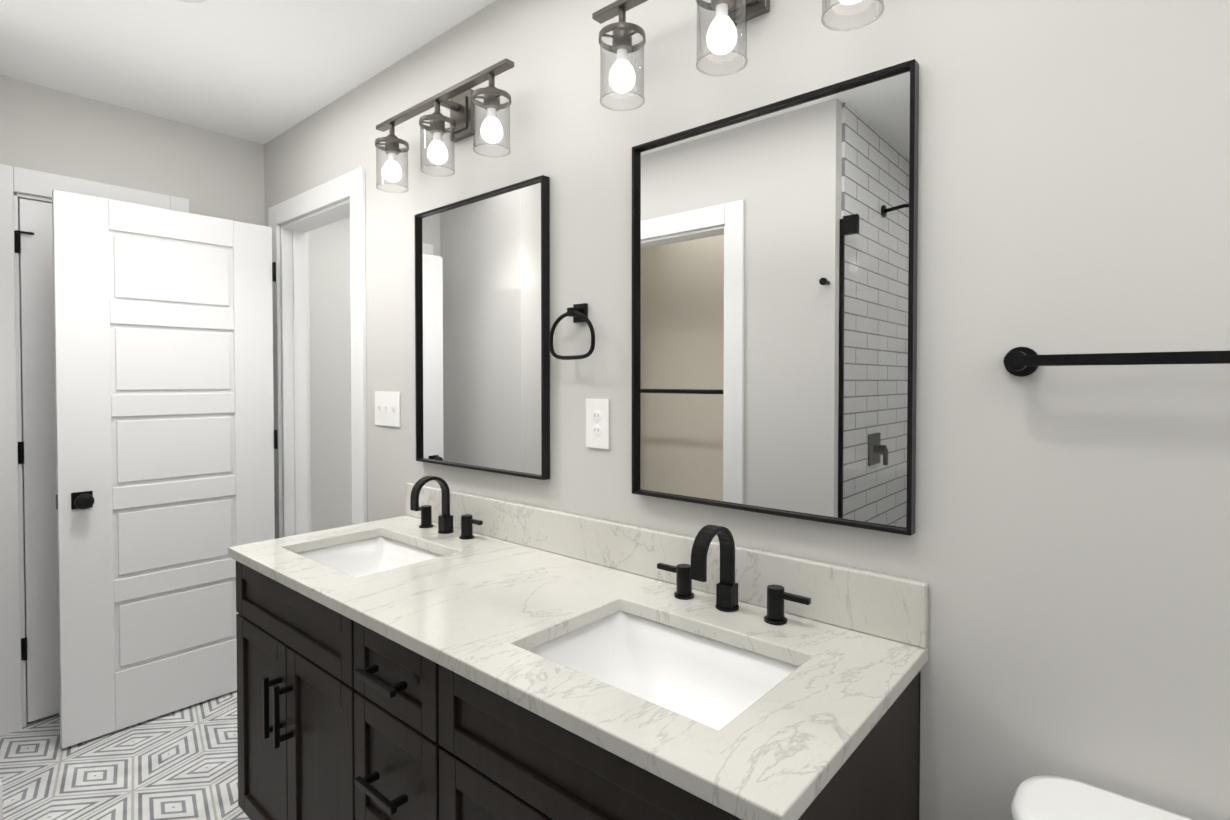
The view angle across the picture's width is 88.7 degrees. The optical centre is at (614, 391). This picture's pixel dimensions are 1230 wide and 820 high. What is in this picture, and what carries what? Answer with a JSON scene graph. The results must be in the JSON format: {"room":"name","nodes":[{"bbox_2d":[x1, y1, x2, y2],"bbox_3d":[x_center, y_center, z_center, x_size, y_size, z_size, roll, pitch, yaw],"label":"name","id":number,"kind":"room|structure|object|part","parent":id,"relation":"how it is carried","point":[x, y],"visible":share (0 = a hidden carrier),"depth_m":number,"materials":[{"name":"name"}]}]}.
{"room":"bathroom","nodes":[
{"label":"bathroom","id":0,"kind":"room"},
{"bbox_2d":[0,690,249,819],"bbox_3d":[-0.876,1.441,1.962,6.070,0.100,4.600,1,1,41],"label":"floor","id":1,"kind":"structure","parent":0,"point":[181,764],"depth_m":2.30,"materials":[{"name":"tile"}]},
{"bbox_2d":[52,190,277,748],"bbox_3d":[-1.869,0.299,2.697,0.157,2.133,0.791,1,1,41],"label":"door","id":2,"kind":"structure","parent":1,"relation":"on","point":[166,434],"depth_m":2.62,"materials":[{"name":"white wood"}]},
{"bbox_3d":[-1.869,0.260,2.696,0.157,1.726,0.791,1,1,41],"label":"knob","id":3,"kind":"part","parent":2,"relation":"part of","materials":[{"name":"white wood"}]},
{"bbox_2d":[228,552,920,819],"bbox_3d":[-0.300,0.954,1.554,1.786,0.888,0.648,1,1,41],"label":"bathroom vanity","id":4,"kind":"object","parent":1,"relation":"on","point":[339,717],"depth_m":1.28,"materials":[{"name":"black wood"}]},
{"bbox_2d":[228,516,927,819],"bbox_3d":[-0.290,0.495,1.557,1.812,0.030,0.618,1,1,41],"label":"countertop","id":5,"kind":"structure","parent":4,"relation":"on","point":[472,608],"depth_m":1.19,"materials":[{"name":"white stone"}]},
{"bbox_2d":[292,532,447,575],"bbox_3d":[-0.736,0.580,1.895,0.520,0.177,0.384,1,1,41],"label":"sink","id":6,"kind":"object","parent":5,"relation":"in","point":[373,551],"depth_m":2.09,"materials":[{"name":"white ceramic"}]},
{"bbox_2d":[408,476,483,539],"bbox_3d":[-0.577,0.374,2.047,0.332,0.194,0.147,1,1,41],"label":"faucet","id":7,"kind":"object","parent":5,"relation":"on","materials":[{"name":"black metal"}]},
{"bbox_2d":[520,604,803,727],"bbox_3d":[0.082,0.592,1.190,0.520,0.177,0.384,1,1,41],"label":"sink","id":8,"kind":"object","parent":5,"relation":"in","point":[705,675],"depth_m":1.34,"materials":[{"name":"white ceramic"}]},
{"bbox_2d":[668,524,811,627],"bbox_3d":[0.238,0.386,1.345,0.331,0.194,0.147,1,1,41],"label":"faucet","id":9,"kind":"object","parent":5,"relation":"on","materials":[{"name":"black metal"}]},
{"bbox_2d":[1011,775,1194,819],"bbox_3d":[0.672,1.028,0.650,0.528,0.771,0.719,1,1,41],"label":"toilet","id":10,"kind":"object","parent":1,"relation":"on","point":[1042,797],"visible":1,"depth_m":0.97,"materials":[{"name":"white ceramic"}]},
{"bbox_2d":[0,75,264,225],"bbox_3d":[-2.252,0.054,2.856,0.120,2.642,1.205,1,1,41],"label":"wall","id":11,"kind":"structure","parent":0,"point":[206,172],"depth_m":2.83,"materials":[{"name":"grey paint"}]},
{"bbox_2d":[0,778,2,819],"bbox_3d":[-2.220,1.306,2.224,0.783,0.160,0.015,1,1,41],"label":"baseboard","id":12,"kind":"structure","parent":11,"relation":"attached to","point":[1,803],"depth_m":1.96,"materials":[{"name":"white wood"}]},
{"bbox_2d":[14,230,33,660],"bbox_3d":[-2.407,0.225,2.580,0.017,1.752,0.059,1,1,41],"label":"back jamb hinges","id":13,"kind":"object","parent":11,"relation":"attached to","point":[17,241],"visible":0.94,"depth_m":2.56,"materials":[{"name":"black metal"}]},
{"bbox_2d":[18,198,59,721],"bbox_3d":[-2.275,0.287,2.777,0.035,2.154,0.492,1,1,41],"label":"door","id":14,"kind":"structure","parent":11,"relation":"in","point":[39,464],"depth_m":2.62,"materials":[{"name":"white wood"}]},
{"bbox_2d":[0,164,188,735],"bbox_3d":[-2.296,0.234,2.794,0.138,2.285,0.684,1,1,41],"label":"door frame","id":15,"kind":"structure","parent":11,"relation":"attached to","point":[13,705],"depth_m":2.54,"materials":[{"name":"white wood"}]},
{"bbox_2d":[0,0,495,143],"bbox_3d":[-0.876,-1.301,1.915,6.070,0.100,4.600,1,1,41],"label":"ceiling","id":16,"kind":"structure","parent":0,"point":[262,71],"depth_m":2.32,"materials":[{"name":"white paint"}]},
{"bbox_2d":[178,0,206,2],"bbox_3d":[-1.349,-1.247,1.927,0.190,0.009,0.190,1,1,41],"label":"recessed light","id":17,"kind":"object","parent":16,"relation":"in","point":[194,1],"visible":1,"depth_m":2.01,"materials":[{"name":"white"}]},
{"bbox_2d":[308,217,351,531],"bbox_3d":[-1.599,0.031,4.178,0.050,2.642,1.410,1,1,41],"label":"wall","id":18,"kind":"structure","parent":0,"point":[330,378],"depth_m":3.91,"materials":[{"name":"white paint"}]},
{"bbox_2d":[405,483,927,647],"bbox_3d":[-0.095,0.415,1.783,1.812,0.122,0.020,1,1,41],"label":"backsplash","id":19,"kind":"structure","parent":0,"relation":"attached to","point":[877,604],"depth_m":1.43,"materials":[{"name":"white stone"}]},
{"bbox_2d":[264,0,1229,819],"bbox_3d":[-0.071,0.071,1.851,4.736,2.642,0.120,1,1,41],"label":"wall","id":20,"kind":"structure","parent":0,"point":[1062,552],"depth_m":1.13,"materials":[{"name":"grey paint"}]},
{"bbox_2d":[268,167,366,538],"bbox_3d":[-1.341,0.226,2.949,0.950,2.295,0.156,1,1,41],"label":"door frame","id":21,"kind":"structure","parent":20,"relation":"attached to","point":[291,397],"depth_m":3.14,"materials":[{"name":"white wood"}]},
{"bbox_2d":[375,391,399,426],"bbox_3d":[-0.901,0.069,2.476,0.185,0.135,0.016,1,1,41],"label":"switch plate","id":22,"kind":"object","parent":20,"relation":"attached to","point":[387,408],"visible":1,"depth_m":2.47,"materials":[{"name":"white plastic"}]},
{"bbox_2d":[375,58,513,192],"bbox_3d":[-0.561,-0.857,2.067,0.730,0.281,0.166,1,1,41],"label":"sconce","id":23,"kind":"object","parent":20,"relation":"attached to","point":[461,103],"visible":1,"depth_m":2.04,"materials":[{"name":"clear glass"}]},
{"bbox_2d":[414,175,549,479],"bbox_3d":[-0.461,-0.190,2.083,0.684,0.896,0.028,1,1,41],"label":"mirror","id":24,"kind":"object","parent":20,"relation":"attached to","point":[482,331],"visible":0.98,"depth_m":2.04,"materials":[{"name":"grey mirror"}]},
{"bbox_2d":[549,303,594,359],"bbox_3d":[-0.110,-0.168,1.768,0.176,0.159,0.049,1,1,41],"label":"towel ring","id":25,"kind":"object","parent":20,"relation":"attached to","point":[578,313],"visible":1,"depth_m":1.76,"materials":[{"name":"black metal"}]},
{"bbox_2d":[586,399,609,448],"bbox_3d":[-0.049,0.089,1.748,0.085,0.137,0.007,1,1,41],"label":"electrical outlet plate","id":26,"kind":"object","parent":20,"relation":"attached to","point":[597,423],"visible":1,"depth_m":1.74,"materials":[{"name":"white plastic"}]},
{"bbox_2d":[592,0,647,110],"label":"sconce","id":27,"kind":"object","parent":20,"relation":"attached to","point":[622,76],"depth_m":1.52,"materials":[{"name":"clear glass"}]},
{"bbox_2d":[696,0,769,75],"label":"sconce","id":28,"kind":"object","parent":20,"relation":"attached to","point":[722,36],"depth_m":1.34,"materials":[{"name":"clear glass"}]},
{"bbox_2d":[632,59,918,535],"bbox_3d":[0.311,-0.178,1.418,0.684,0.896,0.028,1,1,41],"label":"mirror","id":29,"kind":"object","parent":20,"relation":"attached to","point":[774,305],"visible":0.98,"depth_m":1.37,"materials":[{"name":"grey mirror"}]},
{"bbox_2d":[821,0,866,30],"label":"sconce","id":30,"kind":"object","parent":20,"relation":"attached to","point":[824,7],"depth_m":1.18,"materials":[{"name":"clear glass"}]},
{"bbox_2d":[1003,347,1229,376],"bbox_3d":[0.915,-0.048,0.868,0.662,0.052,0.077,1,1,41],"label":"towel rail","id":31,"kind":"object","parent":20,"relation":"attached to","point":[1022,361],"visible":1,"depth_m":0.96,"materials":[{"name":"black metal"}]}
]}

